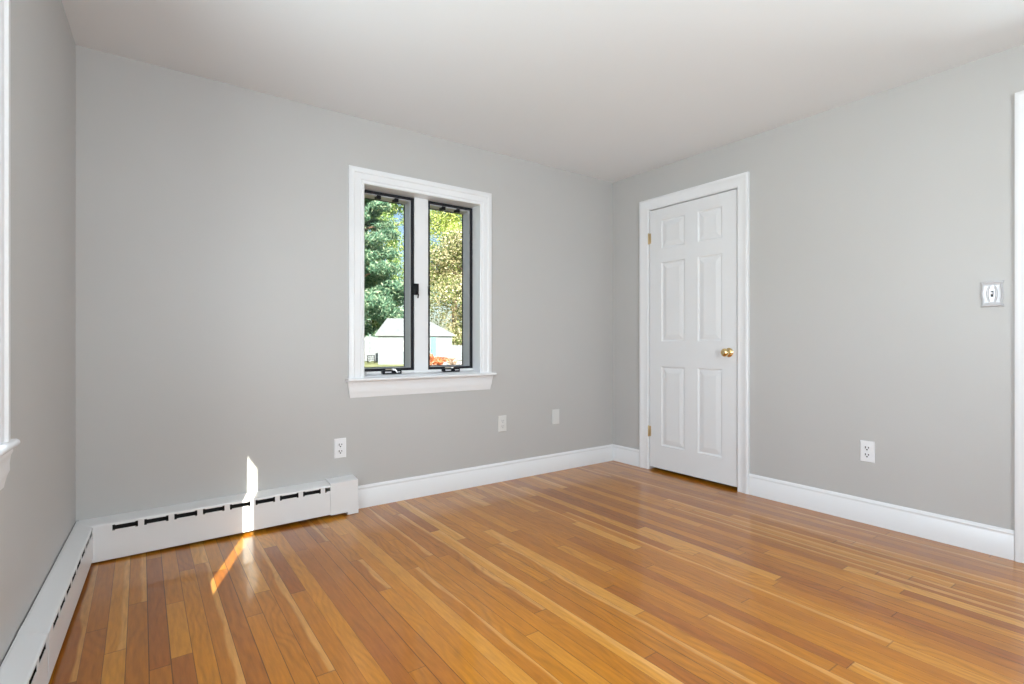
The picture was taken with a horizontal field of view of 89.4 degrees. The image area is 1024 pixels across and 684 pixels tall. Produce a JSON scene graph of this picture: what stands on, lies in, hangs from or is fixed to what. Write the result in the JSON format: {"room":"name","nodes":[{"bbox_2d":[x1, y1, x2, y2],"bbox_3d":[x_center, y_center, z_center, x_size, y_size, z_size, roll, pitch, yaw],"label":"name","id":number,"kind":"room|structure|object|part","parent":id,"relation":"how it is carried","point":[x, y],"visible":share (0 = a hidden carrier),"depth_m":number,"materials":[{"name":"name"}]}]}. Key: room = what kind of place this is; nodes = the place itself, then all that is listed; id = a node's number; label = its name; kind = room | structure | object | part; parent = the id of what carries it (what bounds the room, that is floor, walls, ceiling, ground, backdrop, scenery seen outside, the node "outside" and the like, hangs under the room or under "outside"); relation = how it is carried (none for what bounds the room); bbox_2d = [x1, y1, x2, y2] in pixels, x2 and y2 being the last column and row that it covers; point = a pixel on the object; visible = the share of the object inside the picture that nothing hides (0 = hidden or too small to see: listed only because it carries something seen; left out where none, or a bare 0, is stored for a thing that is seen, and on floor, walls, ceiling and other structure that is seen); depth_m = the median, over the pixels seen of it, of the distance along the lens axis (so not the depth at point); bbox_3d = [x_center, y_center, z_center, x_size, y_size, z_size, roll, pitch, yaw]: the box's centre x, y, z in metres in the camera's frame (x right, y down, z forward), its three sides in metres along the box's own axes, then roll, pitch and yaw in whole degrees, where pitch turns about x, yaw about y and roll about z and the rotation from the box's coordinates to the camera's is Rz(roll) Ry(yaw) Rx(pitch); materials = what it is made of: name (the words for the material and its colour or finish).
{"room":"empty bedroom","nodes":[
{"label":"empty bedroom","id":0,"kind":"room"},
{"bbox_2d":[0,0,75,664],"bbox_3d":[-0.911,-0.181,0.531,0.205,2.380,4.300,0,0,-33],"label":"wall","id":1,"kind":"structure","parent":0,"point":[38,494],"depth_m":1.74,"materials":[{"name":"paint"}]},
{"bbox_2d":[0,0,19,489],"bbox_3d":[-0.941,-0.349,0.607,0.239,1.444,1.664,0,0,-33],"label":"window","id":2,"kind":"structure","parent":1,"relation":"in","point":[7,444],"depth_m":1.31,"materials":[{"name":"white paint"}]},
{"bbox_3d":[-0.861,-0.407,0.660,0.020,1.328,1.632,0,0,-33],"label":"casing","id":3,"kind":"part","parent":2,"relation":"part of","materials":[{"name":"white paint"}]},
{"bbox_3d":[-0.855,0.263,0.664,0.034,0.020,1.664,0,0,-33],"label":"sill","id":4,"kind":"part","parent":2,"relation":"part of","materials":[{"name":"white paint"}]},
{"bbox_2d":[0,521,92,683],"bbox_3d":[-0.999,0.912,0.920,0.075,0.190,3.547,0,0,-33],"label":"baseboard heater","id":5,"kind":"object","parent":1,"relation":"attached to","point":[31,658],"visible":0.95,"depth_m":1.62,"materials":[{"name":"white metal"}]},
{"bbox_2d":[76,45,612,520],"bbox_3d":[-0.427,-0.181,3.642,4.541,2.380,0.205,0,0,-36],"label":"wall","id":6,"kind":"structure","parent":0,"point":[212,215],"depth_m":2.85,"materials":[{"name":"paint"}]},
{"bbox_2d":[79,474,357,562],"bbox_3d":[-1.453,0.910,2.723,1.273,0.207,0.095,-1,1,-36],"label":"baseboard heater","id":7,"kind":"object","parent":6,"relation":"attached to","point":[115,536],"visible":0.96,"depth_m":2.65,"materials":[{"name":"white metal"}]},
{"bbox_2d":[334,438,345,458],"bbox_3d":[-1.023,0.630,3.083,0.071,0.117,0.009,0,0,-36],"label":"wall outlet","id":8,"kind":"object","parent":6,"relation":"attached to","point":[340,443],"visible":1,"depth_m":3.08,"materials":[{"name":"white plastic"}]},
{"bbox_2d":[346,165,496,397],"bbox_3d":[-0.613,-0.366,3.475,1.058,1.401,0.259,0,0,-36],"label":"window","id":9,"kind":"structure","parent":6,"relation":"in","point":[418,196],"depth_m":3.47,"materials":[{"name":"white paint"}]},
{"bbox_3d":[-0.813,-0.391,3.360,0.376,1.151,0.010,0,0,-36],"label":"sash","id":10,"kind":"part","parent":9,"relation":"part of","materials":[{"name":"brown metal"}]},
{"bbox_3d":[-0.554,0.225,3.392,1.058,0.020,0.054,0,0,-36],"label":"sill","id":11,"kind":"part","parent":9,"relation":"part of","materials":[{"name":"white paint"}]},
{"bbox_3d":[-0.433,-0.391,3.632,0.358,1.151,0.010,0,0,-36],"label":"sash","id":12,"kind":"part","parent":9,"relation":"part of","materials":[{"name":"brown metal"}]},
{"bbox_2d":[358,444,613,508],"bbox_3d":[-0.042,0.941,3.783,2.250,0.136,0.014,0,0,-36],"label":"baseboard","id":13,"kind":"structure","parent":6,"relation":"attached to","point":[379,493],"depth_m":3.62,"materials":[{"name":"white paint"}]},
{"bbox_2d":[498,415,505,431],"bbox_3d":[-0.069,0.591,3.766,0.071,0.117,0.009,0,0,-36],"label":"wall outlet","id":14,"kind":"object","parent":6,"relation":"attached to","point":[501,419],"visible":1,"depth_m":3.76,"materials":[{"name":"grey plastic"}]},
{"bbox_2d":[552,409,558,424],"bbox_3d":[0.345,0.584,4.064,0.071,0.117,0.008,0,0,-36],"label":"blank plate","id":15,"kind":"object","parent":6,"relation":"attached to","point":[555,413],"visible":1,"depth_m":4.06,"materials":[{"name":"grey plastic"}]},
{"bbox_2d":[48,461,1023,683],"bbox_3d":[0.692,1.039,1.858,4.800,0.060,4.410,0,0,-36],"label":"floor","id":16,"kind":"structure","parent":0,"point":[610,572],"depth_m":2.07,"materials":[{"name":"brown wood"}]},
{"bbox_2d":[61,0,1023,182],"bbox_3d":[0.692,-1.411,1.858,4.800,0.080,4.410,0,0,-36],"label":"ceiling","id":17,"kind":"structure","parent":0,"point":[612,91],"depth_m":2.46,"materials":[{"name":"paint"}]},
{"bbox_2d":[613,44,1023,530],"bbox_3d":[2.082,-0.176,2.854,0.120,2.390,4.000,0,0,-36],"label":"wall","id":18,"kind":"structure","parent":0,"point":[878,222],"depth_m":2.85,"materials":[{"name":"paint"}]},
{"bbox_2d":[639,171,749,493],"bbox_3d":[1.335,-0.064,3.837,0.189,2.146,0.924,0,0,-36],"label":"door","id":19,"kind":"structure","parent":18,"relation":"in","point":[694,242],"depth_m":3.78,"materials":[{"name":"white paint"}]},
{"bbox_3d":[1.469,0.069,3.549,0.071,0.064,0.064,0,0,-36],"label":"knob","id":20,"kind":"part","parent":19,"relation":"part of","materials":[{"name":"gold metal"}]},
{"bbox_2d":[613,444,1014,560],"bbox_3d":[2.032,0.941,2.809,0.014,0.136,3.986,0,0,-36],"label":"baseboard","id":21,"kind":"structure","parent":18,"relation":"attached to","point":[979,537],"depth_m":2.81,"materials":[{"name":"white paint"}]},
{"bbox_2d":[860,440,874,462],"bbox_3d":[1.980,0.608,2.884,0.009,0.117,0.071,0,0,-36],"label":"wall outlet","id":22,"kind":"object","parent":18,"relation":"attached to","point":[867,448],"visible":1,"depth_m":2.88,"materials":[{"name":"white plastic"}]},
{"bbox_2d":[863,445,870,450],"bbox_3d":[1.979,0.588,2.883,0.004,0.028,0.034,0,0,-36],"label":"receptacle","id":23,"kind":"object","parent":22,"relation":"attached to","point":[865,447],"depth_m":2.88,"materials":[{"name":"white plastic"}]},
{"bbox_2d":[863,452,870,457],"bbox_3d":[1.979,0.627,2.883,0.004,0.028,0.034,0,0,-36],"label":"receptacle","id":24,"kind":"object","parent":22,"relation":"attached to","point":[865,454],"depth_m":2.88,"materials":[{"name":"white plastic"}]},
{"bbox_2d":[981,280,1003,306],"bbox_3d":[2.280,-0.231,2.458,0.018,0.123,0.083,0,0,-36],"label":"light switch","id":25,"kind":"object","parent":18,"relation":"attached to","point":[992,292],"visible":1,"depth_m":2.46,"materials":[{"name":"grey plastic"}]},
{"bbox_3d":[2.281,-0.231,2.459,0.008,0.081,0.042,0,0,-36],"label":"plate moulding","id":26,"kind":"part","parent":25,"relation":"part of","materials":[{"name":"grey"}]},
{"bbox_2d":[1015,90,1023,562],"bbox_3d":[2.642,-0.072,2.056,0.140,2.161,0.915,0,0,-36],"label":"door","id":27,"kind":"structure","parent":18,"relation":"in","point":[1019,96],"depth_m":2.37,"materials":[{"name":"white paint"}]},
{"label":"outside","id":28,"kind":"structure","parent":0,"visible":0},
{"bbox_2d":[364,360,461,366],"bbox_3d":[1.956,1.509,54.432,180.000,0.001,200.000,0,0,-36],"label":"ground","id":29,"kind":"structure","parent":28,"point":[369,364],"depth_m":33.94,"materials":[{"name":"green plant"}]},
{"bbox_2d":[364,334,377,361],"bbox_3d":[-14.056,0.434,39.526,10.524,2.150,0.131,0,0,-25],"label":"picket fence","id":30,"kind":"object","parent":29,"relation":"on","point":[370,343],"visible":0.17,"depth_m":40.79,"materials":[{"name":"white plastic"}]},
{"bbox_3d":[-12.169,0.477,40.399,2.079,1.984,0.060,0,0,-25],"label":"panel","id":31,"kind":"part","parent":30,"relation":"part of","materials":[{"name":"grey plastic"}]},
{"bbox_3d":[-11.219,0.434,40.821,0.130,2.150,0.130,0,0,-25],"label":"post","id":32,"kind":"part","parent":30,"relation":"part of","materials":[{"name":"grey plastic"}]},
{"bbox_3d":[-10.278,0.477,41.262,2.079,1.984,0.060,0,0,-25],"label":"panel","id":33,"kind":"part","parent":30,"relation":"part of","materials":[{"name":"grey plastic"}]},
{"bbox_2d":[367,355,375,362],"bbox_3d":[-10.208,1.225,37.619,0.568,0.568,0.314,0,0,-38],"label":"garden bench","id":34,"kind":"object","parent":29,"relation":"on","point":[374,359],"visible":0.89,"depth_m":37.62,"materials":[{"name":"white plastic"}]},
{"bbox_2d":[364,199,403,336],"bbox_3d":[-13.034,-8.253,45.210,11.246,20.010,9.705,0,0,20],"label":"pine tree","id":35,"kind":"object","parent":29,"relation":"on","point":[387,291],"visible":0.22,"depth_m":44.41,"materials":[{"name":"green plant"}]},
{"bbox_2d":[364,203,403,331],"bbox_3d":[-14.994,-10.533,57.164,9.823,24.096,10.720,0,0,26],"label":"broadleaf tree","id":36,"kind":"object","parent":29,"relation":"on","point":[393,210],"visible":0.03,"depth_m":55.97,"materials":[{"name":"green plant"}]},
{"bbox_2d":[375,318,454,364],"bbox_3d":[-7.062,-0.111,37.370,5.460,3.240,3.400,0,0,-14],"label":"garden shed","id":37,"kind":"object","parent":29,"relation":"on","point":[390,334],"visible":0.7,"depth_m":35.79,"materials":[{"name":"grey"}]},
{"bbox_3d":[-5.512,0.559,36.200,0.380,1.800,0.060,0,0,-14],"label":"shed door","id":38,"kind":"part","parent":37,"relation":"part of","materials":[{"name":"teal paint"}]},
{"bbox_3d":[-5.512,0.534,36.202,0.560,1.950,0.035,0,0,-14],"label":"door trim","id":39,"kind":"part","parent":37,"relation":"part of","materials":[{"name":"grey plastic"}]},
{"bbox_3d":[-4.856,0.239,36.381,0.440,0.720,0.025,0,0,-14],"label":"pane","id":40,"kind":"part","parent":37,"relation":"part of","materials":[{"name":"white glass"}]},
{"bbox_2d":[430,354,438,364],"bbox_3d":[-5.122,1.067,31.857,1.230,0.864,0.941,0,0,-10],"label":"shrub","id":41,"kind":"object","parent":29,"relation":"on","point":[432,358],"visible":0.34,"depth_m":31.81,"materials":[{"name":"orange plant"}]},
{"bbox_2d":[430,229,461,345],"bbox_3d":[-4.745,-4.184,47.880,9.371,12.990,9.971,0,0,-31],"label":"broadleaf tree","id":42,"kind":"object","parent":29,"relation":"on","point":[452,251],"visible":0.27,"depth_m":46.32,"materials":[{"name":"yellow plant"}]},
{"bbox_2d":[430,210,461,343],"bbox_3d":[-6.376,-10.492,61.612,10.294,24.014,11.123,0,0,-11],"label":"broadleaf tree","id":43,"kind":"object","parent":29,"relation":"on","point":[451,221],"visible":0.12,"depth_m":59.63,"materials":[{"name":"green plant"}]},
{"bbox_2d":[432,361,461,364],"bbox_3d":[-0.934,1.494,36.061,10.100,0.030,12.500,0,0,-36],"label":"path","id":44,"kind":"structure","parent":29,"relation":"on","point":[458,362],"depth_m":36.43,"materials":[{"name":"white concrete"}]},
{"bbox_2d":[435,356,448,364],"bbox_3d":[-4.494,1.187,32.851,0.973,0.636,0.865,0,0,-36],"label":"shrub","id":45,"kind":"object","parent":44,"relation":"on","point":[442,360],"visible":0.74,"depth_m":32.70,"materials":[{"name":"orange plant"}]},
{"bbox_2d":[447,358,456,364],"bbox_3d":[-3.913,1.245,33.978,0.769,0.508,0.654,0,0,-36],"label":"shrub","id":46,"kind":"object","parent":44,"relation":"on","point":[452,361],"visible":0.96,"depth_m":33.81,"materials":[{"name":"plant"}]},
{"bbox_2d":[452,345,461,359],"bbox_3d":[-1.312,0.744,44.230,9.365,1.530,0.132,0,0,-31],"label":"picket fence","id":47,"kind":"object","parent":29,"relation":"on","point":[456,349],"visible":0.1,"depth_m":42.34,"materials":[{"name":"white plastic"}]}
]}

